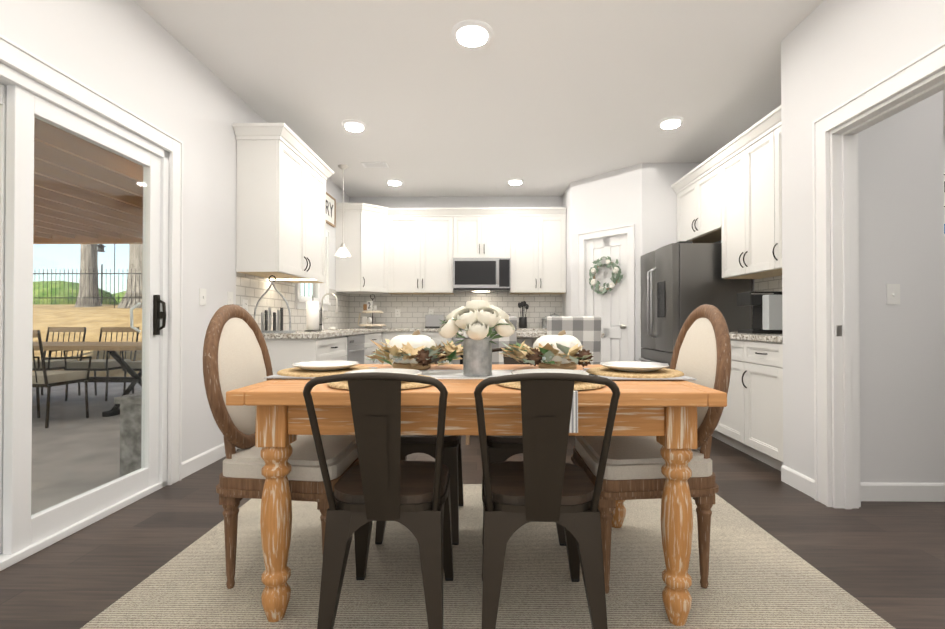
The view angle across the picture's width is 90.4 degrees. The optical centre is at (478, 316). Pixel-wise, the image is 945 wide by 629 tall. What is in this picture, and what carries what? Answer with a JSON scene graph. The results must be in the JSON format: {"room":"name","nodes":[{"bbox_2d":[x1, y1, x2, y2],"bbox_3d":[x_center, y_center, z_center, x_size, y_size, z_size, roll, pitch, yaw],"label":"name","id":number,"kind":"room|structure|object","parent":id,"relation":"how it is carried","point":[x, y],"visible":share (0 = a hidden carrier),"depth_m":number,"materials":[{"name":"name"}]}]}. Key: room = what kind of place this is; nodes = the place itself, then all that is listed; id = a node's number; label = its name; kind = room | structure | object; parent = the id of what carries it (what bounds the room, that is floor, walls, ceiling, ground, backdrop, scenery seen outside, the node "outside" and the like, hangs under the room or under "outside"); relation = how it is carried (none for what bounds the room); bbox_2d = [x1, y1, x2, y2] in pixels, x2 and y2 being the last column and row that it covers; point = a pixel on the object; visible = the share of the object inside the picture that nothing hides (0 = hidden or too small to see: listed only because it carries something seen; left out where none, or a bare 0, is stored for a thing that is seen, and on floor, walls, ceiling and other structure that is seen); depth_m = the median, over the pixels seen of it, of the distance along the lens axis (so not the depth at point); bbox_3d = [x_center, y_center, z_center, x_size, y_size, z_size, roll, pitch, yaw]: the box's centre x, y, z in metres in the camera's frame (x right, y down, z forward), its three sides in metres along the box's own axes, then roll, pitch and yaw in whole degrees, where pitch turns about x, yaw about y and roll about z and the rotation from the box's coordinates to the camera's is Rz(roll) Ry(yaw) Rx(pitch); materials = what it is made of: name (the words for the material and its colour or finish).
{"room":"kitchen","nodes":[
{"label":"kitchen","id":0,"kind":"room"},
{"bbox_2d":[33,117,142,243],"bbox_3d":[-5.692,-0.299,2.108,7.220,2.700,12.500,0,0,1],"label":"patio ceiling","id":1,"kind":"structure","parent":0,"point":[127,191],"depth_m":5.50,"materials":[{"name":"brown wood"}]},
{"bbox_2d":[0,0,348,484],"bbox_3d":[-2.006,-0.369,2.155,0.150,2.800,9.500,0,0,1],"label":"wall","id":2,"kind":"structure","parent":0,"point":[133,56],"depth_m":3.07,"materials":[{"name":"white paint"}]},
{"bbox_2d":[0,34,182,570],"bbox_3d":[-1.974,-0.050,1.987,0.179,2.159,2.028,0,0,1],"label":"sliding door","id":3,"kind":"structure","parent":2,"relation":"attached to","point":[24,102],"depth_m":2.26,"materials":[{"name":"white"}]},
{"bbox_2d":[199,288,205,304],"bbox_3d":[-1.909,-0.139,3.252,0.014,0.115,0.072,0,0,1],"label":"light switch","id":4,"kind":"object","parent":2,"relation":"attached to","point":[202,292],"depth_m":3.24,"materials":[{"name":"white plastic"}]},
{"bbox_2d":[182,443,236,478],"bbox_3d":[-1.907,0.992,3.327,0.014,0.100,0.690,0,0,1],"label":"baseboard","id":5,"kind":"structure","parent":2,"relation":"attached to","point":[208,457],"depth_m":3.24,"materials":[{"name":"white wood"}]},
{"bbox_2d":[227,292,232,304],"bbox_3d":[-1.903,-0.136,3.602,0.014,0.115,0.072,0,0,1],"label":"outlet","id":6,"kind":"object","parent":2,"relation":"attached to","point":[229,294],"depth_m":3.59,"materials":[{"name":"white plastic"}]},
{"bbox_2d":[232,125,311,280],"bbox_3d":[-1.732,-0.925,3.983,0.340,1.144,0.592,0,0,1],"label":"upper cabinet","id":7,"kind":"object","parent":2,"relation":"attached to","point":[274,176],"depth_m":3.69,"materials":[{"name":"white wood"}]},
{"bbox_2d":[517,329,546,329],"bbox_3d":[0.821,0.174,6.390,0.730,0.040,0.635,0,0,1],"label":"countertop","id":8,"kind":"structure","parent":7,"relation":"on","point":[517,329],"depth_m":6.07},
{"bbox_2d":[518,301,528,327],"bbox_3d":[0.618,-0.035,6.515,0.151,0.380,0.108,0,0,1],"label":"utensil crock","id":9,"kind":"object","parent":8,"relation":"on","point":[522,321],"visible":1,"depth_m":6.49,"materials":[{"name":"black plastic"}]},
{"bbox_2d":[542,313,558,327],"bbox_3d":[0.999,0.050,6.526,0.251,0.209,0.137,0,-1,19],"label":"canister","id":10,"kind":"object","parent":8,"relation":"on","point":[544,322],"visible":0.33,"depth_m":6.47,"materials":[{"name":"white ceramic"}]},
{"bbox_2d":[236,272,351,330],"bbox_3d":[-1.886,-0.109,5.219,0.002,0.506,3.065,0,0,1],"label":"backsplash","id":11,"kind":"structure","parent":2,"relation":"attached to","point":[250,288],"depth_m":4.55,"materials":[{"name":"tile"}]},
{"bbox_2d":[243,299,247,311],"bbox_3d":[-1.900,-0.084,3.821,0.009,0.115,0.072,0,0,1],"label":"outlet","id":12,"kind":"object","parent":11,"relation":"attached to","point":[245,302],"depth_m":3.82,"materials":[{"name":"white plastic"}]},
{"bbox_2d":[284,157,327,282],"bbox_3d":[-1.725,-0.921,4.460,0.340,1.144,0.593,0,0,1],"label":"upper cabinet","id":13,"kind":"object","parent":2,"relation":"attached to","point":[316,255],"depth_m":4.55,"materials":[{"name":"white wood"}]},
{"bbox_2d":[295,230,330,310],"bbox_3d":[-1.933,-0.573,5.327,0.185,0.984,0.980,0,0,1],"label":"window","id":14,"kind":"structure","parent":2,"relation":"in","point":[300,300],"depth_m":5.68,"materials":[{"name":"white"}]},
{"bbox_2d":[326,192,335,226],"bbox_3d":[-1.867,-1.339,5.532,0.029,0.360,1.040,0,0,1],"label":"sign","id":15,"kind":"object","parent":2,"relation":"attached to","point":[330,210],"visible":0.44,"depth_m":5.88,"materials":[{"name":"white wood"}]},
{"bbox_2d":[349,196,561,207],"bbox_3d":[0.342,-0.328,6.797,4.710,2.800,0.150,0,0,1],"label":"wall","id":16,"kind":"structure","parent":0,"point":[468,202],"depth_m":6.74,"materials":[{"name":"white paint"}]},
{"bbox_2d":[336,203,395,293],"bbox_3d":[-1.527,-0.903,6.435,0.679,1.144,0.631,0,0,1],"label":"upper cabinet","id":17,"kind":"object","parent":16,"relation":"attached to","point":[365,230],"depth_m":6.15,"materials":[{"name":"white wood"}]},
{"bbox_2d":[392,213,427,293],"bbox_3d":[-1.012,-0.855,6.555,0.547,1.050,0.375,0,0,1],"label":"upper cabinet","id":18,"kind":"object","parent":16,"relation":"attached to","point":[407,228],"depth_m":6.41,"materials":[{"name":"white wood"}]},
{"bbox_2d":[424,213,459,293],"bbox_3d":[-0.571,-0.855,6.566,0.565,1.050,0.340,0,0,1],"label":"upper cabinet","id":19,"kind":"object","parent":16,"relation":"attached to","point":[441,230],"depth_m":6.40,"materials":[{"name":"white wood"}]},
{"bbox_2d":[352,292,561,327],"bbox_3d":[-0.320,-0.321,6.731,3.030,0.956,0.002,0,0,1],"label":"backsplash","id":20,"kind":"structure","parent":16,"relation":"attached to","point":[413,308],"depth_m":6.73,"materials":[{"name":"tile"}]},
{"bbox_2d":[395,309,399,316],"bbox_3d":[-1.165,-0.059,6.734,0.072,0.115,0.009,0,0,1],"label":"outlet","id":21,"kind":"object","parent":20,"relation":"attached to","point":[397,311],"depth_m":6.73,"materials":[{"name":"white plastic"}]},
{"bbox_2d":[429,309,433,314],"bbox_3d":[-0.685,-0.059,6.727,0.072,0.115,0.009,0,0,1],"label":"outlet","id":22,"kind":"object","parent":20,"relation":"attached to","point":[431,311],"depth_m":6.73,"materials":[{"name":"white plastic"}]},
{"bbox_2d":[460,213,487,257],"bbox_3d":[-0.123,-1.090,6.562,0.448,0.580,0.340,0,0,1],"label":"upper cabinet","id":23,"kind":"object","parent":16,"relation":"attached to","point":[473,226],"depth_m":6.40,"materials":[{"name":"white wood"}]},
{"bbox_2d":[453,258,509,291],"bbox_3d":[0.042,-0.579,6.501,0.772,0.436,0.430,0,0,1],"label":"microwave","id":24,"kind":"object","parent":23,"relation":"attached to","point":[481,274],"visible":1,"depth_m":6.33,"materials":[{"name":"silver metal"}]},
{"bbox_2d":[488,213,511,260],"bbox_3d":[0.209,-1.090,6.557,0.447,0.580,0.340,0,0,1],"label":"upper cabinet","id":25,"kind":"object","parent":16,"relation":"attached to","point":[499,224],"depth_m":6.40,"materials":[{"name":"white wood"}]},
{"bbox_2d":[509,213,543,293],"bbox_3d":[0.621,-0.855,6.549,0.494,1.050,0.340,0,0,1],"label":"upper cabinet","id":26,"kind":"object","parent":16,"relation":"attached to","point":[527,263],"depth_m":6.39,"materials":[{"name":"white wood"}]},
{"bbox_2d":[540,213,565,293],"bbox_3d":[0.970,-0.855,6.544,0.435,1.050,0.340,0,0,1],"label":"upper cabinet","id":27,"kind":"object","parent":16,"relation":"attached to","point":[554,223],"depth_m":6.38,"materials":[{"name":"white wood"}]},
{"bbox_2d":[0,435,944,628],"bbox_3d":[1.692,1.080,2.014,7.550,0.100,9.650,0,0,1],"label":"floor","id":28,"kind":"structure","parent":0,"point":[885,560],"depth_m":2.13,"materials":[{"name":"brown wood"}]},
{"bbox_2d":[238,333,351,448],"bbox_3d":[-1.585,0.612,4.129,0.628,0.874,0.844,0,0,1],"label":"base cabinet","id":29,"kind":"object","parent":28,"relation":"on","point":[283,354],"depth_m":3.71,"materials":[{"name":"white wood"}]},
{"bbox_2d":[262,329,379,340],"bbox_3d":[-1.566,0.164,5.211,0.635,0.040,3.062,0,0,1],"label":"countertop","id":30,"kind":"structure","parent":29,"relation":"on","point":[301,335],"depth_m":3.74,"materials":[{"name":"beige stone"}]},
{"bbox_2d":[254,275,294,332],"bbox_3d":[-1.716,-0.108,3.899,0.320,0.479,0.140,0,0,1],"label":"stand","id":31,"kind":"object","parent":30,"relation":"on","point":[279,321],"visible":0.96,"depth_m":3.89,"materials":[{"name":"black metal"}]},
{"bbox_2d":[305,297,321,330],"bbox_3d":[-1.590,-0.028,4.517,0.164,0.329,0.150,0,0,1],"label":"paper towel","id":32,"kind":"object","parent":30,"relation":"on","point":[312,315],"visible":0.98,"depth_m":4.47,"materials":[{"name":"white paper"}]},
{"bbox_2d":[319,293,337,329],"bbox_3d":[-1.728,-0.067,5.453,0.217,0.424,0.423,0,0,1],"label":"faucet","id":33,"kind":"object","parent":30,"relation":"on","point":[336,311],"visible":0.79,"depth_m":5.41,"materials":[{"name":"silver metal"}]},
{"bbox_2d":[357,294,385,327],"bbox_3d":[-1.457,-0.078,6.405,0.385,0.462,0.364,0,0,1],"label":"tiered tray","id":34,"kind":"object","parent":30,"relation":"on","point":[368,306],"visible":1,"depth_m":6.33,"materials":[{"name":"beige wood"}]},
{"bbox_2d":[352,333,367,363],"bbox_3d":[-1.574,0.618,4.890,0.628,0.874,0.679,0,0,1],"label":"base cabinet","id":35,"kind":"object","parent":28,"relation":"on","point":[359,340],"depth_m":4.99,"materials":[{"name":"white wood"}]},
{"bbox_2d":[368,329,383,363],"bbox_3d":[-1.564,0.624,5.600,0.628,0.874,0.858,0,0,1],"label":"base cabinet","id":36,"kind":"object","parent":28,"relation":"on","point":[376,337],"depth_m":5.66,"materials":[{"name":"white wood"}]},
{"bbox_2d":[384,333,407,363],"bbox_3d":[-1.098,0.632,6.421,0.336,0.874,0.620,0,0,1],"label":"base cabinet","id":37,"kind":"object","parent":28,"relation":"on","point":[389,336],"depth_m":6.13,"materials":[{"name":"white wood"}]},
{"bbox_2d":[408,333,451,363],"bbox_3d":[-0.668,0.632,6.415,0.638,0.874,0.620,0,0,1],"label":"base cabinet","id":38,"kind":"object","parent":28,"relation":"on","point":[437,338],"depth_m":6.11,"materials":[{"name":"white wood"}]},
{"bbox_2d":[384,329,438,332],"bbox_3d":[-0.793,0.174,6.413,0.877,0.040,0.635,0,0,1],"label":"countertop","id":39,"kind":"structure","parent":38,"relation":"on","point":[385,330],"depth_m":6.10,"materials":[{"name":"beige stone"}]},
{"bbox_2d":[425,315,444,327],"bbox_3d":[-0.602,0.061,6.532,0.270,0.186,0.170,0,0,1],"label":"toaster","id":40,"kind":"object","parent":39,"relation":"on","point":[432,321],"visible":0.85,"depth_m":6.45,"materials":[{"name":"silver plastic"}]},
{"bbox_2d":[452,314,509,363],"bbox_3d":[0.050,0.496,6.366,0.784,1.084,0.682,0,0,1],"label":"range","id":41,"kind":"object","parent":28,"relation":"on","point":[460,361],"visible":0.02,"depth_m":6.09,"materials":[{"name":"silver metal"}]},
{"bbox_2d":[80,484,895,628],"bbox_3d":[0.018,1.012,0.724,2.660,0.011,4.320,0,0,1],"label":"rug","id":42,"kind":"object","parent":28,"relation":"on","point":[759,577],"depth_m":1.78,"materials":[{"name":"beige carpet"}]},
{"bbox_2d":[203,304,358,588],"bbox_3d":[-0.767,0.482,1.930,0.542,1.070,0.516,0,0,1],"label":"chair","id":43,"kind":"object","parent":42,"relation":"on","point":[236,355],"visible":0.62,"depth_m":1.76,"materials":[{"name":"beige fabric"}]},
{"bbox_2d":[303,372,453,628],"bbox_3d":[-0.290,0.585,1.572,0.413,0.857,0.541,0,0,1],"label":"metal chair","id":44,"kind":"object","parent":42,"relation":"on","point":[380,481],"visible":0.98,"depth_m":1.41,"materials":[{"name":"grey metal"}]},
{"bbox_2d":[375,350,463,544],"bbox_3d":[-0.273,0.592,2.372,0.413,0.857,0.541,0,0,1],"label":"metal chair","id":45,"kind":"object","parent":42,"relation":"on","point":[452,453],"visible":0.23,"depth_m":2.15,"materials":[{"name":"grey metal"}]},
{"bbox_2d":[226,364,726,625],"bbox_3d":[-0.007,0.628,1.943,1.575,0.778,0.950,0,0,1],"label":"table","id":46,"kind":"object","parent":42,"relation":"on","point":[664,412],"visible":0.73,"depth_m":1.54,"materials":[{"name":"brown wood"}]},
{"bbox_2d":[365,330,462,369],"bbox_3d":[-0.263,0.146,2.139,0.446,0.178,0.543,0,0,1],"label":"centerpiece","id":47,"kind":"object","parent":46,"relation":"on","point":[415,350],"visible":1,"depth_m":2.02,"materials":[{"name":"brown"}]},
{"bbox_2d":[264,360,696,432],"bbox_3d":[-0.004,0.278,1.818,1.669,0.170,0.705,0,0,1],"label":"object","id":48,"kind":"object","parent":46,"relation":"on","point":[624,370],"visible":0.67,"depth_m":1.82,"materials":[{"name":"white ceramic"}]},
{"bbox_2d":[438,300,514,376],"bbox_3d":[-0.011,0.084,1.891,0.312,0.302,0.291,0,0,1],"label":"vase","id":49,"kind":"object","parent":48,"relation":"on","point":[478,321],"visible":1,"depth_m":1.85,"materials":[{"name":"white plant"}]},
{"bbox_2d":[497,330,592,369],"bbox_3d":[0.279,0.146,2.102,0.401,0.178,0.545,0,0,1],"label":"centerpiece","id":50,"kind":"object","parent":46,"relation":"on","point":[561,350],"visible":1,"depth_m":2.00},
{"bbox_2d":[482,347,565,545],"bbox_3d":[0.207,0.592,2.365,0.413,0.857,0.541,0,0,1],"label":"metal chair","id":51,"kind":"object","parent":42,"relation":"on","point":[502,448],"visible":0.15,"depth_m":2.15,"materials":[{"name":"grey metal"}]},
{"bbox_2d":[474,372,619,628],"bbox_3d":[0.195,0.585,1.565,0.413,0.857,0.541,0,0,1],"label":"metal chair","id":52,"kind":"object","parent":42,"relation":"on","point":[542,481],"visible":1,"depth_m":1.40,"materials":[{"name":"grey metal"}]},
{"bbox_2d":[571,304,730,593],"bbox_3d":[0.689,0.482,1.939,0.542,1.070,0.516,0,0,1],"label":"chair","id":53,"kind":"object","parent":42,"relation":"on","point":[701,354],"visible":0.58,"depth_m":1.75,"materials":[{"name":"brown wood"}]},
{"bbox_2d":[464,316,516,444],"bbox_3d":[0.096,0.522,4.016,0.430,1.051,0.462,0,0,1],"label":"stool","id":54,"kind":"object","parent":28,"relation":"on","point":[498,358],"visible":0.1,"depth_m":3.80,"materials":[{"name":"white fabric"}]},
{"bbox_2d":[517,338,537,346],"bbox_3d":[0.486,0.616,4.602,1.098,0.874,0.678,0,0,1],"label":"kitchen island","id":55,"kind":"object","parent":28,"relation":"on","point":[529,342],"depth_m":4.27,"materials":[{"name":"white"}]},
{"bbox_2d":[453,330,603,337],"bbox_3d":[0.393,0.158,4.486,1.360,0.040,1.000,0,0,1],"label":"island countertop","id":56,"kind":"structure","parent":55,"relation":"on","point":[520,333],"depth_m":3.99,"materials":[{"name":"beige stone"}]},
{"bbox_2d":[547,316,600,364],"bbox_3d":[0.776,0.522,4.006,0.430,1.051,0.462,0,0,1],"label":"stool","id":57,"kind":"object","parent":28,"relation":"on","point":[585,331],"visible":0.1,"depth_m":3.79,"materials":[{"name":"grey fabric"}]},
{"bbox_2d":[639,241,751,368],"bbox_3d":[2.147,0.165,4.818,0.801,1.740,0.905,0,0,1],"label":"fridge","id":58,"kind":"object","parent":28,"relation":"on","point":[681,281],"visible":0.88,"depth_m":4.38,"materials":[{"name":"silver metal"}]},
{"bbox_2d":[711,341,735,447],"bbox_3d":[2.251,0.609,3.856,0.600,0.874,0.959,0,0,1],"label":"base cabinet","id":59,"kind":"object","parent":28,"relation":"on","point":[725,431],"depth_m":3.65,"materials":[{"name":"white wood"}]},
{"bbox_2d":[736,341,782,470],"bbox_3d":[2.242,0.604,3.238,0.600,0.874,0.512,0,0,1],"label":"base cabinet","id":60,"kind":"object","parent":28,"relation":"on","point":[759,364],"depth_m":3.26,"materials":[{"name":"white wood"}]},
{"bbox_2d":[729,333,782,344],"bbox_3d":[2.241,0.151,3.667,0.615,0.040,1.365,0,0,1],"label":"countertop","id":61,"kind":"structure","parent":60,"relation":"on","point":[733,336],"depth_m":3.32,"materials":[{"name":"beige stone"}]},
{"bbox_2d":[737,291,782,333],"bbox_3d":[2.247,-0.035,3.716,0.250,0.329,0.310,0,0,1],"label":"coffee maker","id":62,"kind":"object","parent":61,"relation":"on","point":[767,312],"visible":0.73,"depth_m":3.65,"materials":[{"name":"black plastic"}]},
{"bbox_2d":[134,0,944,196],"bbox_3d":[1.692,-1.820,2.039,7.550,0.100,9.650,0,0,1],"label":"ceiling","id":63,"kind":"structure","parent":0,"point":[548,97],"depth_m":3.47,"materials":[{"name":"white paint"}]},
{"bbox_2d":[335,164,350,256],"bbox_3d":[-1.564,-1.223,5.407,0.184,1.034,0.184,0,0,1],"label":"pendant light","id":64,"kind":"object","parent":63,"relation":"hanging from","point":[342,251],"visible":0.98,"depth_m":5.38,"materials":[{"name":"white metal"}]},
{"bbox_2d":[342,119,366,129],"bbox_3d":[-1.130,-1.737,4.265,0.216,0.026,0.216,0,-1,-44],"label":"recessed light","id":65,"kind":"object","parent":63,"relation":"in","point":[351,124],"depth_m":4.23,"materials":[{"name":"white plastic"}]},
{"bbox_2d":[361,162,388,167],"bbox_3d":[-1.184,-1.732,5.356,0.280,0.016,0.160,0,0,1],"label":"air vent","id":66,"kind":"object","parent":63,"relation":"in","point":[365,164],"depth_m":5.32,"materials":[{"name":"white metal"}]},
{"bbox_2d":[386,179,402,184],"bbox_3d":[-1.075,-1.722,5.995,0.216,0.026,0.216,0,-1,-44],"label":"recessed light","id":67,"kind":"object","parent":63,"relation":"in","point":[391,181],"depth_m":5.95,"materials":[{"name":"white"}]},
{"bbox_2d":[452,20,492,45],"bbox_3d":[-0.040,-1.749,2.909,0.254,0.026,0.254,0,-1,-44],"label":"recessed light","id":68,"kind":"object","parent":63,"relation":"in","point":[472,32],"depth_m":2.88,"materials":[{"name":"white"}]},
{"bbox_2d":[507,178,523,183],"bbox_3d":[0.465,-1.722,5.972,0.216,0.026,0.216,0,-1,-44],"label":"recessed light","id":69,"kind":"object","parent":63,"relation":"in","point":[513,180],"depth_m":5.93,"materials":[{"name":"white"}]},
{"bbox_2d":[658,116,683,127],"bbox_3d":[1.719,-1.737,4.204,0.216,0.026,0.216,0,-1,-44],"label":"recessed light","id":70,"kind":"object","parent":63,"relation":"in","point":[673,121],"depth_m":4.17,"materials":[{"name":"white plastic"}]},
{"bbox_2d":[562,183,570,315],"bbox_3d":[1.240,-0.332,6.373,0.100,2.800,0.670,0,0,1],"label":"wall","id":71,"kind":"structure","parent":0,"point":[566,296],"depth_m":6.29,"materials":[{"name":"white paint"}]},
{"bbox_2d":[571,163,641,361],"bbox_3d":[1.552,-0.338,5.703,0.100,2.800,0.991,0,-1,-42],"label":"wall","id":72,"kind":"structure","parent":0,"point":[611,199],"depth_m":5.61,"materials":[{"name":"white paint"}]},
{"bbox_2d":[578,224,634,360],"bbox_3d":[1.556,0.003,5.676,0.128,2.119,0.778,0,-1,-42],"label":"door frame","id":73,"kind":"structure","parent":72,"relation":"attached to","point":[629,230],"depth_m":5.41,"materials":[{"name":"white wood"}]},
{"bbox_2d":[586,235,626,362],"bbox_3d":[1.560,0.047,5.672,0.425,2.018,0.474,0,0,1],"label":"pantry door","id":74,"kind":"structure","parent":72,"relation":"in","point":[609,308],"depth_m":5.64,"materials":[{"name":"white wood"}]},
{"bbox_2d":[589,256,622,294],"bbox_3d":[1.512,-0.500,5.630,0.089,0.464,0.472,0,-1,-42],"label":"wreath","id":75,"kind":"object","parent":74,"relation":"attached to","point":[594,270],"visible":1,"depth_m":5.62,"materials":[{"name":"green plant"}]},
{"bbox_2d":[642,163,700,254],"bbox_3d":[2.260,-0.341,5.343,0.830,2.800,0.100,0,0,1],"label":"wall","id":76,"kind":"structure","parent":0,"point":[659,212],"depth_m":5.30,"materials":[{"name":"white paint"}]},
{"bbox_2d":[714,240,753,328],"bbox_3d":[2.609,-0.351,4.183,0.100,2.800,2.410,0,0,1],"label":"wall","id":77,"kind":"structure","parent":0,"point":[720,241],"depth_m":4.39,"materials":[{"name":"white paint"}]},
{"bbox_2d":[676,181,715,242],"bbox_3d":[2.398,-1.104,5.014,0.340,0.580,0.557,0,0,1],"label":"upper cabinet","id":78,"kind":"object","parent":77,"relation":"attached to","point":[684,196],"depth_m":5.09,"materials":[{"name":"white wood"}]},
{"bbox_2d":[692,165,719,240],"bbox_3d":[2.391,-1.108,4.571,0.340,0.580,0.557,0,0,1],"label":"upper cabinet","id":79,"kind":"object","parent":77,"relation":"attached to","point":[706,187],"depth_m":4.62,"materials":[{"name":"white wood"}]},
{"bbox_2d":[716,149,767,278],"bbox_3d":[2.384,-0.877,4.093,0.340,1.050,0.512,0,0,1],"label":"upper cabinet","id":80,"kind":"object","parent":77,"relation":"attached to","point":[729,194],"depth_m":4.15,"materials":[{"name":"white wood"}]},
{"bbox_2d":[740,129,781,276],"bbox_3d":[2.379,-0.880,3.697,0.340,1.050,0.511,0,0,1],"label":"upper cabinet","id":81,"kind":"object","parent":77,"relation":"attached to","point":[754,155],"depth_m":3.78,"materials":[{"name":"white wood"}]},
{"bbox_2d":[754,275,781,290],"bbox_3d":[2.550,-0.122,3.670,0.002,0.506,1.375,0,0,1],"label":"backsplash","id":82,"kind":"structure","parent":77,"relation":"attached to","point":[770,283],"depth_m":4.13,"materials":[{"name":"tile"}]},
{"bbox_2d":[768,121,781,272],"bbox_3d":[2.372,-0.884,3.276,0.340,1.050,0.566,0,0,1],"label":"upper cabinet","id":83,"kind":"object","parent":77,"relation":"attached to","point":[774,134],"depth_m":3.49,"materials":[{"name":"white wood"}]},
{"bbox_2d":[781,9,944,482],"bbox_3d":[2.284,-0.363,2.823,0.710,2.800,0.320,0,0,1],"label":"wall","id":84,"kind":"structure","parent":0,"point":[901,243],"depth_m":2.66,"materials":[{"name":"white paint"}]},
{"bbox_2d":[781,465,814,498],"bbox_3d":[1.922,0.987,2.812,0.014,0.100,0.330,0,0,1],"label":"baseboard","id":85,"kind":"structure","parent":84,"relation":"attached to","point":[789,476],"depth_m":2.81,"materials":[{"name":"white wood"}]},
{"bbox_2d":[886,284,899,303],"bbox_3d":[2.346,-0.129,2.653,0.072,0.115,0.014,0,0,1],"label":"light switch","id":86,"kind":"object","parent":84,"relation":"attached to","point":[892,293],"depth_m":2.65,"materials":[{"name":"white plastic"}]},
{"bbox_2d":[861,483,944,501],"bbox_3d":[2.346,0.986,2.643,0.580,0.100,0.014,0,0,1],"label":"baseboard","id":87,"kind":"structure","parent":84,"relation":"attached to","point":[923,492],"depth_m":2.64,"materials":[{"name":"white wood"}]},
{"bbox_2d":[816,0,944,425],"bbox_3d":[1.953,-0.387,0.008,0.130,2.800,5.320,0,0,1],"label":"wall","id":88,"kind":"structure","parent":0,"point":[861,45],"depth_m":2.33,"materials":[{"name":"white paint"}]},
{"bbox_2d":[812,41,944,508],"bbox_3d":[1.984,-0.043,2.130,0.184,2.149,1.068,0,0,1],"label":"door frame","id":89,"kind":"structure","parent":88,"relation":"attached to","point":[837,478],"depth_m":2.55,"materials":[{"name":"white wood"}]},
{"bbox_2d":[943,134,944,268],"bbox_3d":[4.034,-0.348,4.518,2.740,2.800,0.100,0,0,1],"label":"wall","id":90,"kind":"structure","parent":0,"point":[944,172],"depth_m":4.47,"materials":[{"name":"white paint"}]},
{"bbox_2d":[944,173,944,208],"bbox_3d":[4.753,-1.199,4.455,0.900,0.340,0.018,0,0,1],"label":"sign","id":91,"kind":"object","parent":90,"relation":"attached to","point":[944,190],"visible":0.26,"depth_m":4.45,"materials":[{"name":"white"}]},
{"label":"outside","id":92,"kind":"structure","parent":0,"visible":0},
{"bbox_2d":[31,378,141,514],"bbox_3d":[-5.657,1.108,2.196,7.149,0.128,12.700,0,0,1],"label":"ground","id":93,"kind":"structure","parent":92,"point":[82,444],"depth_m":3.93,"materials":[{"name":"concrete"}]},
{"bbox_2d":[32,327,141,427],"bbox_3d":[-4.615,0.604,5.486,3.335,0.986,2.170,0,0,1],"label":"patio furniture","id":94,"kind":"object","parent":93,"relation":"on","point":[66,363],"depth_m":5.33,"materials":[{"name":"black metal"}]},
{"bbox_2d":[114,392,141,476],"bbox_3d":[-2.162,0.776,3.163,0.190,0.552,0.510,0,0,1],"label":"stone column","id":95,"kind":"structure","parent":93,"relation":"on","point":[132,402],"depth_m":2.93,"materials":[{"name":"grey stone"}]},
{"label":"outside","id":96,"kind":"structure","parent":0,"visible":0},
{"bbox_2d":[32,304,141,376],"bbox_3d":[-14.991,0.256,4.989,90.000,1.700,70.000,0,0,1],"label":"yard","id":97,"kind":"structure","parent":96,"point":[71,314],"depth_m":12.67,"materials":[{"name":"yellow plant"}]},
{"bbox_2d":[33,244,142,307],"bbox_3d":[-15.054,-6.705,24.536,61.422,15.037,16.638,0,0,1],"label":"trees","id":98,"kind":"object","parent":97,"relation":"on","point":[93,262],"depth_m":16.83,"materials":[{"name":"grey plant"}]},
{"bbox_2d":[96,244,114,307],"bbox_3d":[-11.733,-1.444,14.758,0.592,2.342,0.280,0,0,1],"label":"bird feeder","id":99,"kind":"object","parent":97,"relation":"on","point":[102,246],"depth_m":14.74,"materials":[{"name":"black metal"}]},
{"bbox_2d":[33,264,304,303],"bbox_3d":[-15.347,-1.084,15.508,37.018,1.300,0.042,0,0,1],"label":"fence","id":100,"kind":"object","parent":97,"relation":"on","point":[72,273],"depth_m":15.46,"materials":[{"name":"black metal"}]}
]}

